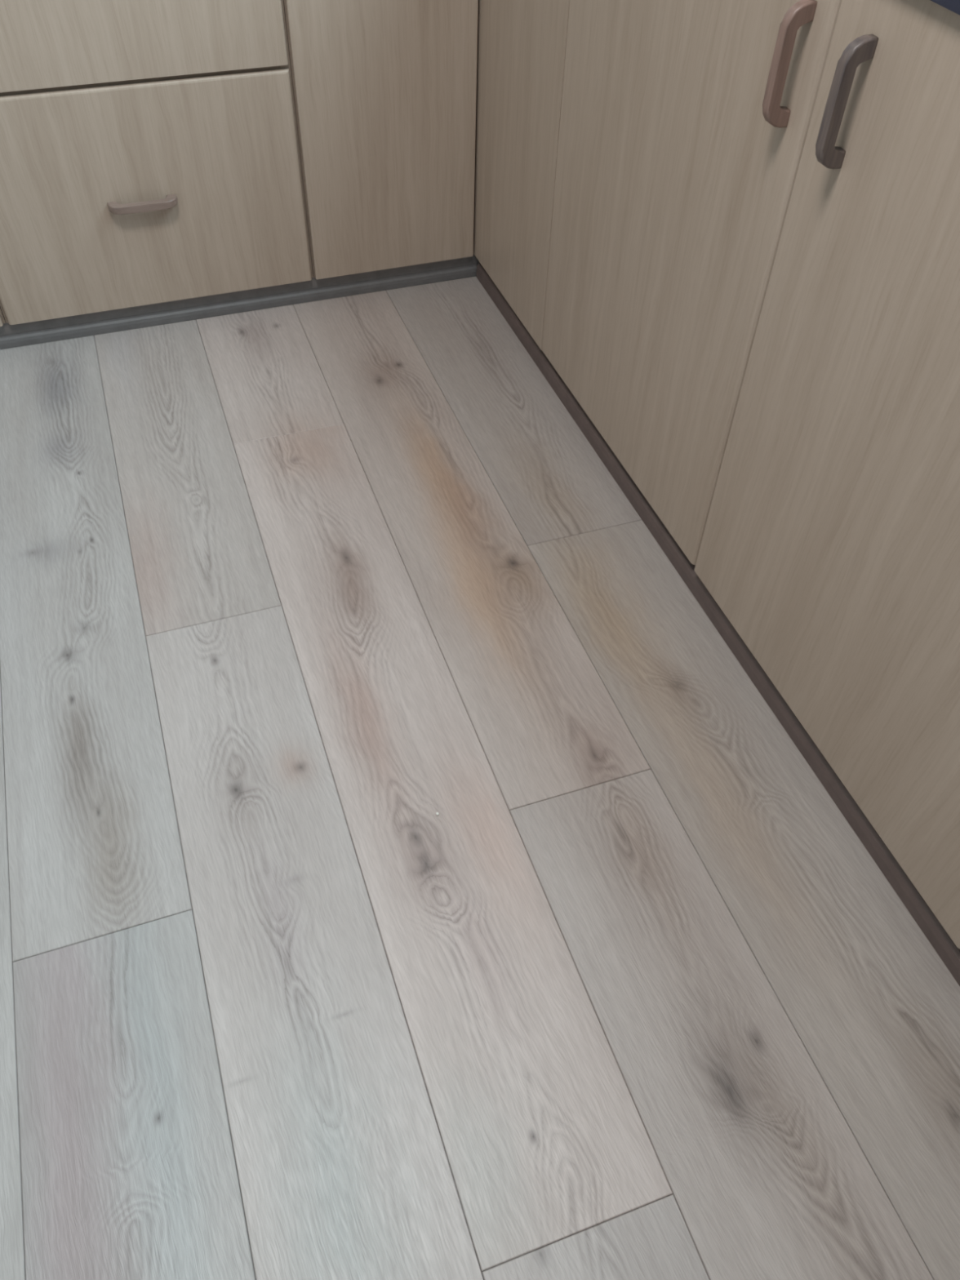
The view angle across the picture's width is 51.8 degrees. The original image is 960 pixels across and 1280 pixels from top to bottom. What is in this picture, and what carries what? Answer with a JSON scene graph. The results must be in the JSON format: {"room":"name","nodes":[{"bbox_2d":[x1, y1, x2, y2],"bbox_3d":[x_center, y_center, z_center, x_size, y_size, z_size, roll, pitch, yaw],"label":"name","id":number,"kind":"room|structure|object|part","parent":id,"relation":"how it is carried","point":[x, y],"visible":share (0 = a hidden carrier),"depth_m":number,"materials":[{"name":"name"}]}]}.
{"room":"kitchen","nodes":[
{"label":"kitchen","id":0,"kind":"room"},
{"bbox_2d":[0,275,959,1279],"bbox_3d":[-0.472,0.290,1.159,2.980,0.060,3.520,-14,50,-14],"label":"floor","id":1,"kind":"structure","parent":0,"point":[286,591],"depth_m":1.15,"materials":[{"name":"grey wood"}]},
{"bbox_2d":[0,306,5,326],"bbox_3d":[-1.238,-0.957,1.639,0.600,0.749,0.624,-14,50,-14],"label":"base cabinet","id":2,"kind":"object","parent":1,"relation":"on","point":[2,321],"visible":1,"depth_m":1.81,"materials":[{"name":"brown wood"}]},
{"bbox_3d":[-1.145,-0.758,1.465,0.592,0.749,0.009,-14,50,-14],"label":"door","id":3,"kind":"part","parent":2,"relation":"part of","materials":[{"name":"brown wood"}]},
{"bbox_2d":[0,0,313,324],"bbox_3d":[-0.683,-1.094,1.778,0.574,0.749,0.624,-14,50,-14],"label":"base cabinet","id":4,"kind":"object","parent":1,"relation":"on","point":[149,149],"visible":1,"depth_m":1.69,"materials":[{"name":"brown wood"}]},
{"bbox_3d":[-0.602,-0.925,1.623,0.538,0.018,0.058,-14,50,-14],"label":"rail","id":5,"kind":"part","parent":4,"relation":"part of","materials":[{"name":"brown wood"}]},
{"bbox_3d":[-0.589,-0.761,1.730,0.118,0.012,0.028,-14,50,-14],"label":"drawer handle","id":6,"kind":"part","parent":4,"relation":"part of","materials":[{"name":"grey metal"}]},
{"bbox_3d":[-0.585,-1.023,1.460,0.566,0.363,0.009,-14,50,-14],"label":"drawer","id":7,"kind":"part","parent":4,"relation":"part of","materials":[{"name":"brown wood"}]},
{"bbox_2d":[0,253,479,349],"bbox_3d":[-0.701,-0.614,1.884,1.553,0.045,0.026,-14,50,-14],"label":"toe kick","id":8,"kind":"structure","parent":1,"relation":"on","point":[313,290],"depth_m":1.94,"materials":[{"name":"grey plastic"}]},
{"bbox_2d":[283,0,479,279],"bbox_3d":[0.024,-1.279,1.966,0.932,0.749,0.597,-14,50,-14],"label":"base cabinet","id":9,"kind":"object","parent":1,"relation":"on","point":[384,91],"visible":0.52,"depth_m":1.79,"materials":[{"name":"brown wood"}]},
{"bbox_2d":[473,0,569,350],"bbox_3d":[0.063,-0.911,1.640,0.009,0.749,0.375,-14,50,-14],"label":"filler panel","id":10,"kind":"object","parent":9,"relation":"attached to","point":[522,43],"visible":0.89,"depth_m":1.69,"materials":[{"name":"brown wood"}]},
{"bbox_2d":[476,262,959,986],"bbox_3d":[0.363,-0.009,1.380,0.027,0.045,2.187,-14,50,-14],"label":"toe kick","id":11,"kind":"structure","parent":1,"relation":"on","point":[936,935],"depth_m":1.35,"materials":[{"name":"grey plastic"}]},
{"bbox_2d":[542,0,959,949],"bbox_3d":[0.584,-0.412,1.213,0.616,0.749,1.208,-14,50,-14],"label":"base cabinet","id":12,"kind":"object","parent":1,"relation":"on","point":[753,300],"visible":1,"depth_m":1.09,"materials":[{"name":"brown wood"}]},
{"bbox_3d":[0.224,-0.567,1.338,0.009,0.747,0.594,-14,50,-14],"label":"door","id":13,"kind":"part","parent":12,"relation":"part of","materials":[{"name":"brown wood"}]},
{"bbox_3d":[0.299,-0.560,0.966,0.028,0.112,0.012,-14,50,-14],"label":"door handle","id":14,"kind":"part","parent":12,"relation":"part of","materials":[{"name":"grey metal"}]},
{"bbox_3d":[0.423,-0.135,0.962,0.009,0.749,0.608,-14,50,-14],"label":"door","id":15,"kind":"part","parent":12,"relation":"part of","materials":[{"name":"brown wood"}]},
{"bbox_3d":[0.332,-0.488,0.903,0.028,0.112,0.012,-14,50,-14],"label":"door handle","id":16,"kind":"part","parent":12,"relation":"part of","materials":[{"name":"grey metal"}]},
{"bbox_2d":[930,0,959,15],"bbox_3d":[-0.164,-0.630,0.854,2.105,0.038,2.785,-14,50,-14],"label":"countertop","id":17,"kind":"structure","parent":12,"relation":"on","point":[953,6],"depth_m":0.77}
]}

